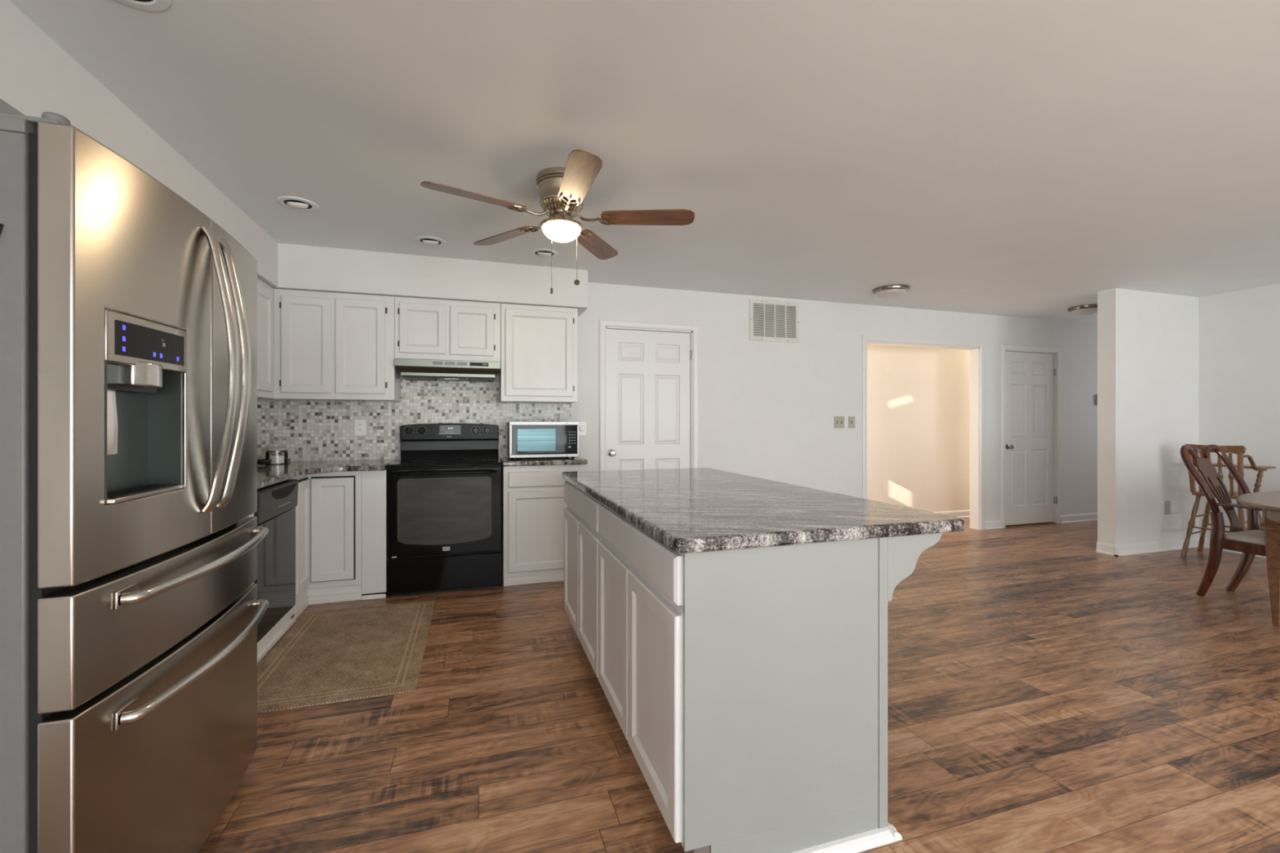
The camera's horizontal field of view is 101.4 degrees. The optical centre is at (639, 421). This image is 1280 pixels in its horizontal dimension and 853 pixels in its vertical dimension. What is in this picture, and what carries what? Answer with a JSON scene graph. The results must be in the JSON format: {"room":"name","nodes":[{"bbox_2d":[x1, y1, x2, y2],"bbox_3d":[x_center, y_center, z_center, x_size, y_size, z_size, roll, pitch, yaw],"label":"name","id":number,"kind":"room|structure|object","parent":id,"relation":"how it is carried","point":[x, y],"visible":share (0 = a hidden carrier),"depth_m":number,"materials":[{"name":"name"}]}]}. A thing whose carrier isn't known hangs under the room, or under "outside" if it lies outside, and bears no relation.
{"room":"kitchen","nodes":[
{"label":"kitchen","id":0,"kind":"room"},
{"bbox_2d":[0,130,28,852],"bbox_3d":[-1.669,0.318,1.289,0.793,1.725,0.880,0,0,-17],"label":"panel","id":1,"kind":"object","parent":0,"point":[14,144],"depth_m":0.98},
{"bbox_2d":[0,0,587,315],"bbox_3d":[-1.100,-1.061,2.207,2.487,0.298,4.070,0,0,-17],"label":"soffit","id":2,"kind":"structure","parent":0,"point":[37,76],"depth_m":3.00,"materials":[{"name":"paint"}]},
{"bbox_2d":[8,0,1279,323],"bbox_3d":[3.231,-1.250,1.152,10.345,0.080,8.890,0,0,-17],"label":"ceiling","id":3,"kind":"structure","parent":0,"point":[1022,158],"depth_m":2.14,"materials":[{"name":"paint"}]},
{"bbox_2d":[115,0,170,11],"bbox_3d":[-1.422,-1.202,1.441,0.196,0.046,0.196,0,0,-17],"label":"recessed light","id":4,"kind":"object","parent":3,"relation":"in","point":[148,5],"visible":1,"depth_m":1.51,"materials":[{"name":"white paint"}]},
{"bbox_2d":[276,195,318,211],"bbox_3d":[-1.897,-1.202,2.907,0.196,0.046,0.196,0,0,-17],"label":"recessed light","id":5,"kind":"object","parent":3,"relation":"in","point":[292,202],"visible":1,"depth_m":2.88,"materials":[{"name":"paint"}]},
{"bbox_2d":[414,235,446,246],"bbox_3d":[-1.402,-1.202,3.510,0.196,0.046,0.196,0,0,-17],"label":"recessed light","id":6,"kind":"object","parent":3,"relation":"in","point":[428,241],"visible":1,"depth_m":3.48,"materials":[{"name":"white paint"}]},
{"bbox_2d":[530,248,558,257],"bbox_3d":[-0.685,-1.202,3.758,0.196,0.046,0.196,0,0,-17],"label":"recessed light","id":7,"kind":"object","parent":3,"relation":"in","point":[542,253],"visible":1,"depth_m":3.73,"materials":[{"name":"white paint"}]},
{"bbox_2d":[420,149,694,293],"bbox_3d":[-0.373,-0.912,2.551,1.269,0.594,1.212,0,0,-17],"label":"ceiling fan","id":8,"kind":"object","parent":3,"relation":"hanging from","point":[562,191],"visible":1,"depth_m":2.53,"materials":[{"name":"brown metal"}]},
{"bbox_2d":[872,284,909,298],"bbox_3d":[2.281,-1.170,4.768,0.308,0.080,0.308,0,0,-17],"label":"flush ceiling light","id":9,"kind":"object","parent":3,"relation":"attached to","point":[889,291],"visible":1,"depth_m":4.68,"materials":[{"name":"white glass"}]},
{"bbox_2d":[1067,303,1097,315],"bbox_3d":[4.705,-1.170,5.526,0.308,0.080,0.308,0,0,-17],"label":"flush ceiling light","id":10,"kind":"object","parent":3,"relation":"attached to","point":[1086,309],"visible":0.78,"depth_m":5.46,"materials":[{"name":"white glass"}]},
{"bbox_2d":[280,282,1097,520],"bbox_3d":[1.921,0.000,5.342,10.345,2.420,0.110,0,0,-17],"label":"wall","id":11,"kind":"structure","parent":0,"point":[767,410],"depth_m":5.22,"materials":[{"name":"paint"}]},
{"bbox_2d":[274,288,400,401],"bbox_3d":[-2.180,-0.533,3.824,0.750,0.750,0.338,0,0,-17],"label":"upper cabinet","id":12,"kind":"object","parent":11,"relation":"attached to","point":[329,346],"visible":0.97,"depth_m":3.67,"materials":[{"name":"paint"}]},
{"bbox_2d":[257,378,571,462],"bbox_3d":[-1.742,-0.020,4.134,2.411,0.630,0.008,0,0,-17],"label":"backsplash","id":13,"kind":"structure","parent":11,"relation":"attached to","point":[309,430],"depth_m":4.05,"materials":[{"name":"tile"}]},
{"bbox_2d":[354,419,366,435],"bbox_3d":[-2.137,0.042,4.003,0.080,0.122,0.007,0,0,-17],"label":"wall outlet","id":14,"kind":"object","parent":13,"relation":"attached to","point":[360,425],"visible":1,"depth_m":4.00,"materials":[{"name":"white plastic"}]},
{"bbox_2d":[394,358,500,382],"bbox_3d":[-1.462,-0.388,4.034,0.740,0.136,0.349,0,0,-17],"label":"range hood","id":15,"kind":"object","parent":11,"relation":"attached to","point":[424,370],"visible":1,"depth_m":3.89,"materials":[{"name":"silver metal"}]},
{"bbox_2d":[436,376,466,381],"bbox_3d":[-1.453,-0.331,4.053,0.205,0.009,0.275,0,0,-17],"label":"lamp","id":16,"kind":"object","parent":15,"relation":"attached to","point":[440,378],"depth_m":3.94,"materials":[{"name":"white plastic"}]},
{"bbox_2d":[394,296,500,361],"bbox_3d":[-1.466,-0.683,4.047,0.742,0.450,0.338,0,0,-17],"label":"upper cabinet","id":17,"kind":"object","parent":11,"relation":"attached to","point":[435,329],"visible":0.94,"depth_m":3.89,"materials":[{"name":"paint"}]},
{"bbox_2d":[499,303,577,403],"bbox_3d":[-0.826,-0.533,4.247,0.594,0.750,0.338,0,0,-17],"label":"upper cabinet","id":18,"kind":"object","parent":11,"relation":"attached to","point":[539,344],"visible":0.97,"depth_m":4.09,"materials":[{"name":"paint"}]},
{"bbox_2d":[578,422,586,435],"bbox_3d":[-0.498,0.058,4.516,0.075,0.118,0.022,0,0,-17],"label":"switch","id":19,"kind":"object","parent":11,"relation":"attached to","point":[582,425],"visible":0.8,"depth_m":4.52,"materials":[{"name":"white plastic"}]},
{"bbox_2d":[599,319,698,471],"bbox_3d":[0.082,0.158,4.743,0.943,2.105,0.175,0,0,-17],"label":"door","id":20,"kind":"structure","parent":11,"relation":"in","point":[649,371],"depth_m":4.72,"materials":[{"name":"white paint"}]},
{"bbox_2d":[749,298,799,342],"bbox_3d":[1.308,-0.978,5.085,0.548,0.395,0.013,0,0,-17],"label":"air vent","id":21,"kind":"object","parent":11,"relation":"in","point":[775,321],"visible":1,"depth_m":5.08,"materials":[{"name":"metal"}]},
{"bbox_2d":[834,416,844,428],"bbox_3d":[2.022,0.004,5.307,0.122,0.120,0.016,0,0,-17],"label":"light switch","id":22,"kind":"object","parent":11,"relation":"attached to","point":[838,420],"visible":1,"depth_m":5.31,"materials":[{"name":"beige plastic"}]},
{"bbox_2d":[848,416,854,427],"bbox_3d":[2.166,0.004,5.352,0.080,0.120,0.016,0,0,-17],"label":"light switch","id":23,"kind":"object","parent":11,"relation":"attached to","point":[851,419],"visible":1,"depth_m":5.35,"materials":[{"name":"beige plastic"}]},
{"bbox_2d":[862,335,984,529],"bbox_3d":[3.060,0.159,5.688,1.648,2.103,0.128,0,0,-17],"label":"trim","id":24,"kind":"structure","parent":11,"relation":"attached to","point":[976,349],"depth_m":5.87,"materials":[{"name":"white paint"}]},
{"bbox_2d":[1000,343,1060,528],"bbox_3d":[4.545,0.162,6.138,0.938,2.096,0.175,0,0,-17],"label":"door","id":25,"kind":"structure","parent":11,"relation":"in","point":[1030,375],"depth_m":6.13,"materials":[{"name":"white paint"}]},
{"bbox_2d":[984,512,1097,529],"bbox_3d":[3.155,1.163,5.658,7.800,0.095,0.022,0,0,-17],"label":"baseboard","id":26,"kind":"structure","parent":11,"relation":"attached to","point":[993,524],"depth_m":6.28,"materials":[{"name":"white paint"}]},
{"bbox_2d":[197,517,1279,852],"bbox_3d":[3.124,1.250,1.495,10.345,0.080,9.610,0,0,-17],"label":"floor","id":27,"kind":"structure","parent":0,"point":[1048,691],"depth_m":2.05,"materials":[{"name":"laminate"}]},
{"bbox_2d":[0,111,268,852],"bbox_3d":[-1.582,0.306,1.316,0.976,1.807,0.888,0,0,-17],"label":"refrigerator","id":28,"kind":"object","parent":27,"relation":"on","point":[130,616],"visible":1,"depth_m":1.11,"materials":[{"name":"silver metal"}]},
{"bbox_2d":[0,223,3,234],"bbox_3d":[-1.212,-0.350,0.968,0.054,0.057,0.004,0,0,-17],"label":"magnet","id":29,"kind":"object","parent":28,"relation":"attached to","point":[1,224],"visible":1,"depth_m":0.97},
{"bbox_2d":[253,479,298,663],"bbox_3d":[-2.257,0.774,2.806,0.576,0.872,0.620,0,0,-17],"label":"dishwasher","id":30,"kind":"object","parent":27,"relation":"on","point":[275,581],"visible":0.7,"depth_m":2.86,"materials":[{"name":"black metal"}]},
{"bbox_2d":[290,471,364,617],"bbox_3d":[-2.338,0.771,3.495,0.888,0.878,0.868,0,0,-17],"label":"base cabinet","id":31,"kind":"object","parent":27,"relation":"on","point":[328,509],"visible":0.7,"depth_m":3.50,"materials":[{"name":"paint"}]},
{"bbox_2d":[257,459,395,488],"bbox_3d":[-2.063,0.313,2.870,1.043,0.036,2.229,0,0,-17],"label":"countertop","id":32,"kind":"structure","parent":31,"relation":"on","point":[267,475],"depth_m":3.46,"materials":[{"name":"stone"}]},
{"bbox_2d":[257,458,271,465],"bbox_3d":[-2.643,0.201,3.531,0.344,0.183,0.088,0,0,11],"label":"power cord","id":33,"kind":"object","parent":32,"relation":"on","point":[264,461],"visible":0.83,"depth_m":3.48,"materials":[{"name":"black plastic"}]},
{"bbox_2d":[265,447,288,464],"bbox_3d":[-2.547,0.238,3.674,0.132,0.112,0.140,0,0,-17],"label":"glass jar","id":34,"kind":"object","parent":32,"relation":"on","point":[276,459],"visible":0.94,"depth_m":3.64,"materials":[{"name":"glass"}]},
{"bbox_2d":[257,600,435,713],"bbox_3d":[-1.559,1.206,2.825,0.770,0.008,1.240,0,0,-17],"label":"kitchen rug","id":35,"kind":"object","parent":27,"relation":"on","point":[351,654],"visible":0.8,"depth_m":2.67,"materials":[{"name":"beige fabric"}]},
{"bbox_2d":[360,468,387,599],"bbox_3d":[-1.893,0.771,3.814,0.152,0.878,0.525,0,0,-17],"label":"base cabinet","id":36,"kind":"object","parent":27,"relation":"on","point":[374,483],"visible":0.85,"depth_m":3.59,"materials":[{"name":"paint"}]},
{"bbox_2d":[386,423,502,595],"bbox_3d":[-1.438,0.612,3.919,0.765,1.197,0.550,0,0,-17],"label":"stove","id":37,"kind":"object","parent":27,"relation":"on","point":[444,490],"visible":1,"depth_m":3.73,"materials":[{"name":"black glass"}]},
{"bbox_2d":[386,457,502,468],"bbox_3d":[-1.441,0.307,3.928,0.765,0.026,0.451,0,0,-17],"label":"cooktop","id":38,"kind":"object","parent":37,"relation":"in","point":[405,463],"depth_m":3.80,"materials":[{"name":"glass"}]},
{"bbox_2d":[440,426,461,434],"bbox_3d":[-1.483,0.079,4.087,0.165,0.081,0.003,0,0,-17],"label":"display","id":39,"kind":"object","parent":37,"relation":"attached to","point":[443,430],"depth_m":4.09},
{"bbox_2d":[501,464,583,586],"bbox_3d":[-0.789,0.769,4.174,0.600,0.882,0.497,0,0,-17],"label":"base cabinet","id":40,"kind":"object","parent":27,"relation":"on","point":[533,504],"visible":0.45,"depth_m":3.92,"materials":[{"name":"paint"}]},
{"bbox_2d":[499,456,587,466],"bbox_3d":[-0.778,0.309,4.170,0.636,0.038,0.514,0,0,-17],"label":"countertop","id":41,"kind":"structure","parent":40,"relation":"on","point":[506,461],"depth_m":3.97,"materials":[{"name":"stone"}]},
{"bbox_2d":[506,421,578,459],"bbox_3d":[-0.787,0.144,4.212,0.532,0.292,0.360,0,0,-17],"label":"microwave","id":42,"kind":"object","parent":41,"relation":"on","point":[525,439],"visible":0.99,"depth_m":4.04,"materials":[{"name":"metal"}]},
{"bbox_2d":[564,480,942,852],"bbox_3d":[0.239,0.773,2.328,0.863,0.874,1.858,0,0,-17],"label":"kitchen island","id":43,"kind":"object","parent":27,"relation":"on","point":[746,688],"visible":0.82,"depth_m":1.46,"materials":[{"name":"paint"}]},
{"bbox_2d":[561,467,964,553],"bbox_3d":[0.268,0.315,2.355,0.957,0.038,1.885,0,0,-17],"label":"island countertop","id":44,"kind":"structure","parent":43,"relation":"on","point":[691,510],"depth_m":1.72,"materials":[{"name":"stone"}]},
{"bbox_2d":[1179,444,1266,596],"bbox_3d":[4.125,0.692,3.477,0.632,1.052,0.666,0,0,-17],"label":"dining chair","id":45,"kind":"object","parent":27,"relation":"on","point":[1251,542],"visible":0.91,"depth_m":3.61,"materials":[{"name":"brown wood"}]},
{"bbox_2d":[1224,529,1265,545],"bbox_3d":[4.154,0.758,3.386,0.462,0.046,0.429,0,0,-17],"label":"seat cushion","id":46,"kind":"object","parent":45,"relation":"on","point":[1250,537],"depth_m":3.44,"materials":[{"name":"beige fabric"}]},
{"bbox_2d":[1180,444,1275,568],"bbox_3d":[5.146,0.706,4.607,0.437,1.016,0.513,0,0,-22],"label":"high chair","id":47,"kind":"object","parent":27,"relation":"on","point":[1239,451],"visible":0.54,"depth_m":4.51,"materials":[{"name":"brown wood"}]},
{"bbox_2d":[1211,462,1275,469],"bbox_3d":[5.233,0.390,4.643,0.250,0.016,0.470,0,0,-22],"label":"armrest","id":48,"kind":"object","parent":47,"relation":"on","point":[1257,467],"depth_m":4.48,"materials":[{"name":"brown wood"}]},
{"bbox_2d":[1236,490,1279,626],"bbox_3d":[4.442,0.830,2.751,2.200,0.760,1.480,0,0,-17],"label":"dining table","id":49,"kind":"object","parent":27,"relation":"on","point":[1268,502],"visible":1,"depth_m":3.09,"materials":[{"name":"brown wood"}]},
{"bbox_2d":[867,344,969,511],"bbox_3d":[2.995,-0.165,6.338,4.300,2.750,0.110,0,0,-17],"label":"wall","id":50,"kind":"structure","parent":0,"point":[918,397],"depth_m":6.41,"materials":[{"name":"paint"}]},
{"bbox_2d":[933,509,969,518],"bbox_3d":[3.158,1.163,6.319,3.800,0.095,0.022,0,0,-17],"label":"baseboard","id":51,"kind":"structure","parent":50,"relation":"attached to","point":[959,513],"depth_m":6.58,"materials":[{"name":"white paint"}]},
{"bbox_2d":[1097,288,1198,545],"bbox_3d":[5.750,0.000,5.268,3.080,2.420,0.145,0,0,-17],"label":"wall partition","id":52,"kind":"structure","parent":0,"point":[1148,342],"depth_m":4.87,"materials":[{"name":"paint"}]},
{"bbox_2d":[1095,536,1199,556],"bbox_3d":[4.836,1.163,4.971,1.202,0.095,0.167,0,0,-17],"label":"baseboard","id":53,"kind":"structure","parent":52,"relation":"attached to","point":[1175,544],"depth_m":4.85,"materials":[{"name":"white paint"}]},
{"bbox_2d":[1164,501,1170,514],"bbox_3d":[4.981,0.810,4.948,0.078,0.125,0.007,0,0,-17],"label":"wall outlet","id":54,"kind":"object","parent":52,"relation":"attached to","point":[1167,504],"visible":1,"depth_m":4.95,"materials":[{"name":"beige plastic"}]},
{"bbox_2d":[1198,283,1279,537],"bbox_3d":[6.590,0.000,1.558,0.110,2.420,7.440,0,0,-17],"label":"wall","id":55,"kind":"structure","parent":0,"point":[1239,331],"depth_m":4.80,"materials":[{"name":"paint"}]},
{"bbox_2d":[1203,537,1266,558],"bbox_3d":[6.531,1.163,1.527,0.022,0.095,7.418,0,0,-17],"label":"baseboard","id":56,"kind":"structure","parent":55,"relation":"attached to","point":[1206,542],"depth_m":4.91,"materials":[{"name":"white paint"}]},
{"bbox_3d":[-1.653,0.000,-0.375,0.110,2.420,8.670,0,0,-17],"label":"wall","id":57,"kind":"structure","parent":0,"visible":0},
{"bbox_2d":[257,277,289,400],"bbox_3d":[-2.401,-0.533,2.769,0.338,0.750,2.219,0,0,-17],"label":"upper cabinet","id":58,"kind":"object","parent":57,"relation":"attached to","point":[265,293],"visible":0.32,"depth_m":3.41,"materials":[{"name":"paint"}]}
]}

